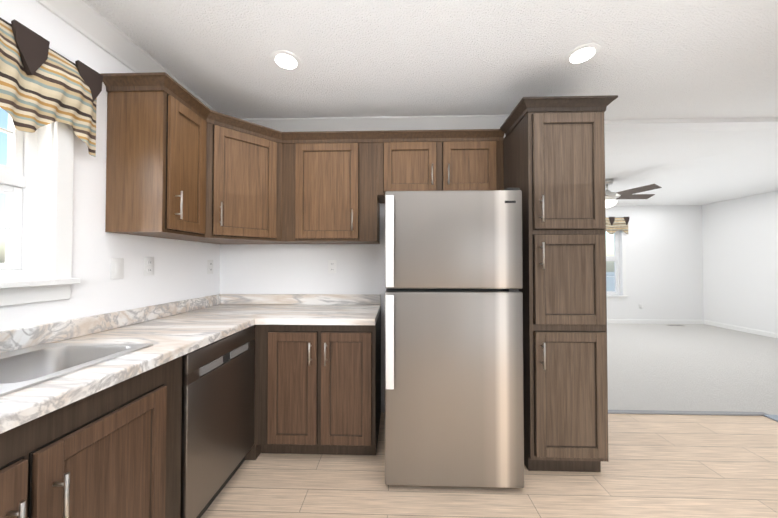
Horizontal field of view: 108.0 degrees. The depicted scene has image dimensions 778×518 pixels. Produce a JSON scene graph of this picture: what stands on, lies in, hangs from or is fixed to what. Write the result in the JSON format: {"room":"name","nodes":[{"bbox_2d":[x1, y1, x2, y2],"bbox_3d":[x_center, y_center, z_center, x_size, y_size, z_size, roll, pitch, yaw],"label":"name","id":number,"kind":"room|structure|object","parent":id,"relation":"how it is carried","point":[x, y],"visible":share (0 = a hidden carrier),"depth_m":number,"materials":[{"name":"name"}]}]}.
{"room":"kitchen","nodes":[
{"label":"kitchen","id":0,"kind":"room"},
{"bbox_2d":[0,0,219,331],"bbox_3d":[-1.612,0.022,-0.062,0.120,2.500,5.320,0,-1,2],"label":"wall","id":1,"kind":"structure","parent":0,"point":[180,266],"depth_m":1.47,"materials":[{"name":"white paint"}]},
{"bbox_2d":[0,114,37,279],"bbox_3d":[-1.616,-0.339,0.849,0.060,0.846,0.846,0,-1,2],"label":"window","id":2,"kind":"structure","parent":1,"relation":"in","point":[18,179],"depth_m":1.22,"materials":[{"name":"white plastic"}]},
{"bbox_2d":[0,18,102,156],"bbox_3d":[-1.450,-0.719,0.870,0.067,0.410,1.080,0,-1,2],"label":"valance","id":3,"kind":"object","parent":1,"relation":"attached to","point":[42,83],"visible":1,"depth_m":1.18,"materials":[{"name":"fabric"}]},
{"bbox_2d":[110,258,123,278],"bbox_3d":[-1.499,0.052,1.562,0.010,0.116,0.072,0,-1,2],"label":"light switch","id":4,"kind":"object","parent":1,"relation":"attached to","point":[117,268],"visible":1,"depth_m":1.56,"materials":[{"name":"white plastic"}]},
{"bbox_2d":[144,257,153,275],"bbox_3d":[-1.494,0.046,1.762,0.008,0.116,0.072,0,-1,2],"label":"electrical outlet","id":5,"kind":"object","parent":1,"relation":"attached to","point":[148,266],"visible":1,"depth_m":1.76,"materials":[{"name":"white plastic"}]},
{"bbox_2d":[103,72,220,239],"bbox_3d":[-1.301,-0.548,1.697,0.394,0.816,0.398,0,-1,2],"label":"upper cabinet","id":6,"kind":"object","parent":1,"relation":"attached to","point":[182,163],"depth_m":1.51,"materials":[{"name":"brown wood"}]},
{"bbox_2d":[207,260,212,273],"bbox_3d":[-1.477,0.065,2.339,0.008,0.116,0.072,0,-1,2],"label":"electrical outlet","id":7,"kind":"object","parent":1,"relation":"attached to","point":[209,266],"visible":1,"depth_m":2.33,"materials":[{"name":"white plastic"}]},
{"bbox_2d":[220,134,504,412],"bbox_3d":[-0.113,0.062,2.495,2.730,2.500,0.120,0,-1,2],"label":"wall","id":8,"kind":"structure","parent":0,"point":[244,268],"depth_m":2.45,"materials":[{"name":"white paint"}]},
{"bbox_2d":[185,113,276,243],"bbox_3d":[-1.151,-0.541,2.147,0.666,0.816,0.645,0,-1,2],"label":"upper cabinet","id":9,"kind":"object","parent":8,"relation":"attached to","point":[247,210],"depth_m":1.99,"materials":[{"name":"brown wood"}]},
{"bbox_2d":[277,131,380,243],"bbox_3d":[-0.486,-0.540,2.256,0.801,0.816,0.390,0,-1,2],"label":"upper cabinet","id":10,"kind":"object","parent":8,"relation":"attached to","point":[327,180],"depth_m":2.13,"materials":[{"name":"brown wood"}]},
{"bbox_2d":[328,260,336,272],"bbox_3d":[-0.489,0.067,2.440,0.072,0.116,0.008,0,-1,2],"label":"electrical outlet","id":11,"kind":"object","parent":8,"relation":"attached to","point":[332,266],"visible":1,"depth_m":2.44,"materials":[{"name":"white plastic"}]},
{"bbox_2d":[0,0,777,421],"bbox_3d":[2.421,0.050,1.701,8.079,2.499,8.840,0,-1,2],"label":"trim","id":12,"kind":"structure","parent":8,"relation":"attached to","point":[54,280],"depth_m":1.34,"materials":[{"name":"white wood"}]},
{"bbox_2d":[377,129,504,202],"bbox_3d":[0.387,-0.714,2.265,0.942,0.466,0.327,0,-1,2],"label":"upper cabinet","id":13,"kind":"object","parent":8,"relation":"attached to","point":[464,159],"depth_m":2.11,"materials":[{"name":"brown wood"}]},
{"bbox_2d":[85,0,777,205],"bbox_3d":[2.479,-1.233,1.685,8.200,0.135,9.010,0,-1,2],"label":"ceiling","id":14,"kind":"structure","parent":0,"point":[691,115],"depth_m":1.75,"materials":[{"name":"white paint"}]},
{"bbox_2d":[271,50,300,70],"bbox_3d":[-0.621,-1.196,1.709,0.170,0.008,0.170,0,-1,2],"label":"recessed light","id":15,"kind":"object","parent":14,"relation":"in","point":[286,60],"visible":1,"depth_m":1.70,"materials":[{"name":"white plastic"}]},
{"bbox_2d":[565,43,599,64],"bbox_3d":[1.133,-1.197,1.658,0.170,0.008,0.170,0,-1,2],"label":"recessed light","id":16,"kind":"object","parent":14,"relation":"in","point":[584,53],"visible":1,"depth_m":1.65,"materials":[{"name":"white plastic"}]},
{"bbox_2d":[605,179,661,207],"bbox_3d":[3.263,-0.959,4.174,1.178,0.400,1.239,0,-1,2],"label":"ceiling fan","id":17,"kind":"object","parent":14,"relation":"hanging from","point":[610,198],"visible":0.65,"depth_m":4.08,"materials":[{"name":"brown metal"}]},
{"bbox_2d":[201,323,777,517],"bbox_3d":[2.479,1.344,1.644,8.200,0.110,9.010,0,-1,2],"label":"floor","id":18,"kind":"structure","parent":0,"point":[687,466],"depth_m":1.76,"materials":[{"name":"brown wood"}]},
{"bbox_2d":[156,356,251,461],"bbox_3d":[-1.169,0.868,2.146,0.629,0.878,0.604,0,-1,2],"label":"base cabinet","id":19,"kind":"object","parent":18,"relation":"on","point":[169,374],"depth_m":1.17,"materials":[{"name":"brown wood"}]},
{"bbox_2d":[0,294,275,433],"bbox_3d":[-1.190,0.343,0.909,0.660,0.128,3.096,0,-1,2],"label":"countertop","id":20,"kind":"structure","parent":19,"relation":"on","point":[170,331],"depth_m":1.29,"materials":[{"name":"stone"}]},
{"bbox_2d":[0,343,152,395],"bbox_3d":[-1.264,0.258,0.802,0.475,0.582,0.845,0,-1,2],"label":"sink","id":21,"kind":"object","parent":20,"relation":"in","point":[22,368],"visible":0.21,"depth_m":1.12,"materials":[{"name":"silver metal"}]},
{"bbox_2d":[180,325,254,517],"bbox_3d":[-1.161,0.858,1.542,0.568,0.870,0.592,0,-1,2],"label":"dishwasher","id":22,"kind":"object","parent":18,"relation":"on","point":[217,421],"visible":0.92,"depth_m":1.43,"materials":[{"name":"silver metal"}]},
{"bbox_2d":[252,310,380,459],"bbox_3d":[-0.466,0.867,2.115,0.775,0.878,0.627,0,-1,2],"label":"base cabinet","id":23,"kind":"object","parent":18,"relation":"on","point":[318,387],"depth_m":1.81,"materials":[{"name":"brown wood"}]},
{"bbox_2d":[260,294,380,324],"bbox_3d":[-0.451,0.362,2.120,0.746,0.128,0.631,0,-1,2],"label":"countertop","id":24,"kind":"structure","parent":23,"relation":"on","point":[285,309],"depth_m":2.17,"materials":[{"name":"stone"}]},
{"bbox_2d":[385,188,523,487],"bbox_3d":[0.372,0.455,1.954,0.770,1.697,0.840,0,-1,2],"label":"refrigerator","id":25,"kind":"object","parent":18,"relation":"on","point":[454,403],"visible":1,"depth_m":1.57,"materials":[{"name":"metal"}]},
{"bbox_2d":[500,95,617,471],"bbox_3d":[1.082,0.174,2.016,0.549,2.261,0.756,0,-1,2],"label":"pantry cabinet","id":26,"kind":"object","parent":18,"relation":"on","point":[554,158],"visible":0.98,"depth_m":1.69,"materials":[{"name":"brown wood"}]},
{"bbox_2d":[605,205,703,319],"bbox_3d":[3.973,0.119,6.068,5.210,2.500,0.120,0,-1,2],"label":"wall","id":27,"kind":"structure","parent":0,"point":[664,244],"depth_m":5.96,"materials":[{"name":"white paint"}]},
{"bbox_2d":[606,230,619,294],"bbox_3d":[4.503,-0.006,6.084,0.846,1.546,0.060,0,-1,2],"label":"window","id":28,"kind":"structure","parent":27,"relation":"in","point":[615,258],"depth_m":6.05,"materials":[{"name":"white plastic"}]},
{"bbox_2d":[606,217,628,234],"bbox_3d":[4.498,-0.698,5.930,1.060,0.370,0.067,0,-1,2],"label":"valance","id":29,"kind":"object","parent":27,"relation":"attached to","point":[614,225],"visible":0.5,"depth_m":5.92,"materials":[{"name":"fabric"}]},
{"bbox_2d":[700,191,777,332],"bbox_3d":[6.518,0.047,1.547,0.120,2.500,9.010,0,-1,2],"label":"wall","id":30,"kind":"structure","parent":0,"point":[714,262],"depth_m":5.25,"materials":[{"name":"white paint"}]},
{"label":"outside","id":31,"kind":"structure","parent":0,"visible":0},
{"bbox_2d":[606,272,614,290],"bbox_3d":[-0.051,1.822,-0.076,120.000,0.100,120.000,0,-1,2],"label":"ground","id":32,"kind":"structure","parent":31,"point":[610,283],"depth_m":27.11,"materials":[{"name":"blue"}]}
]}

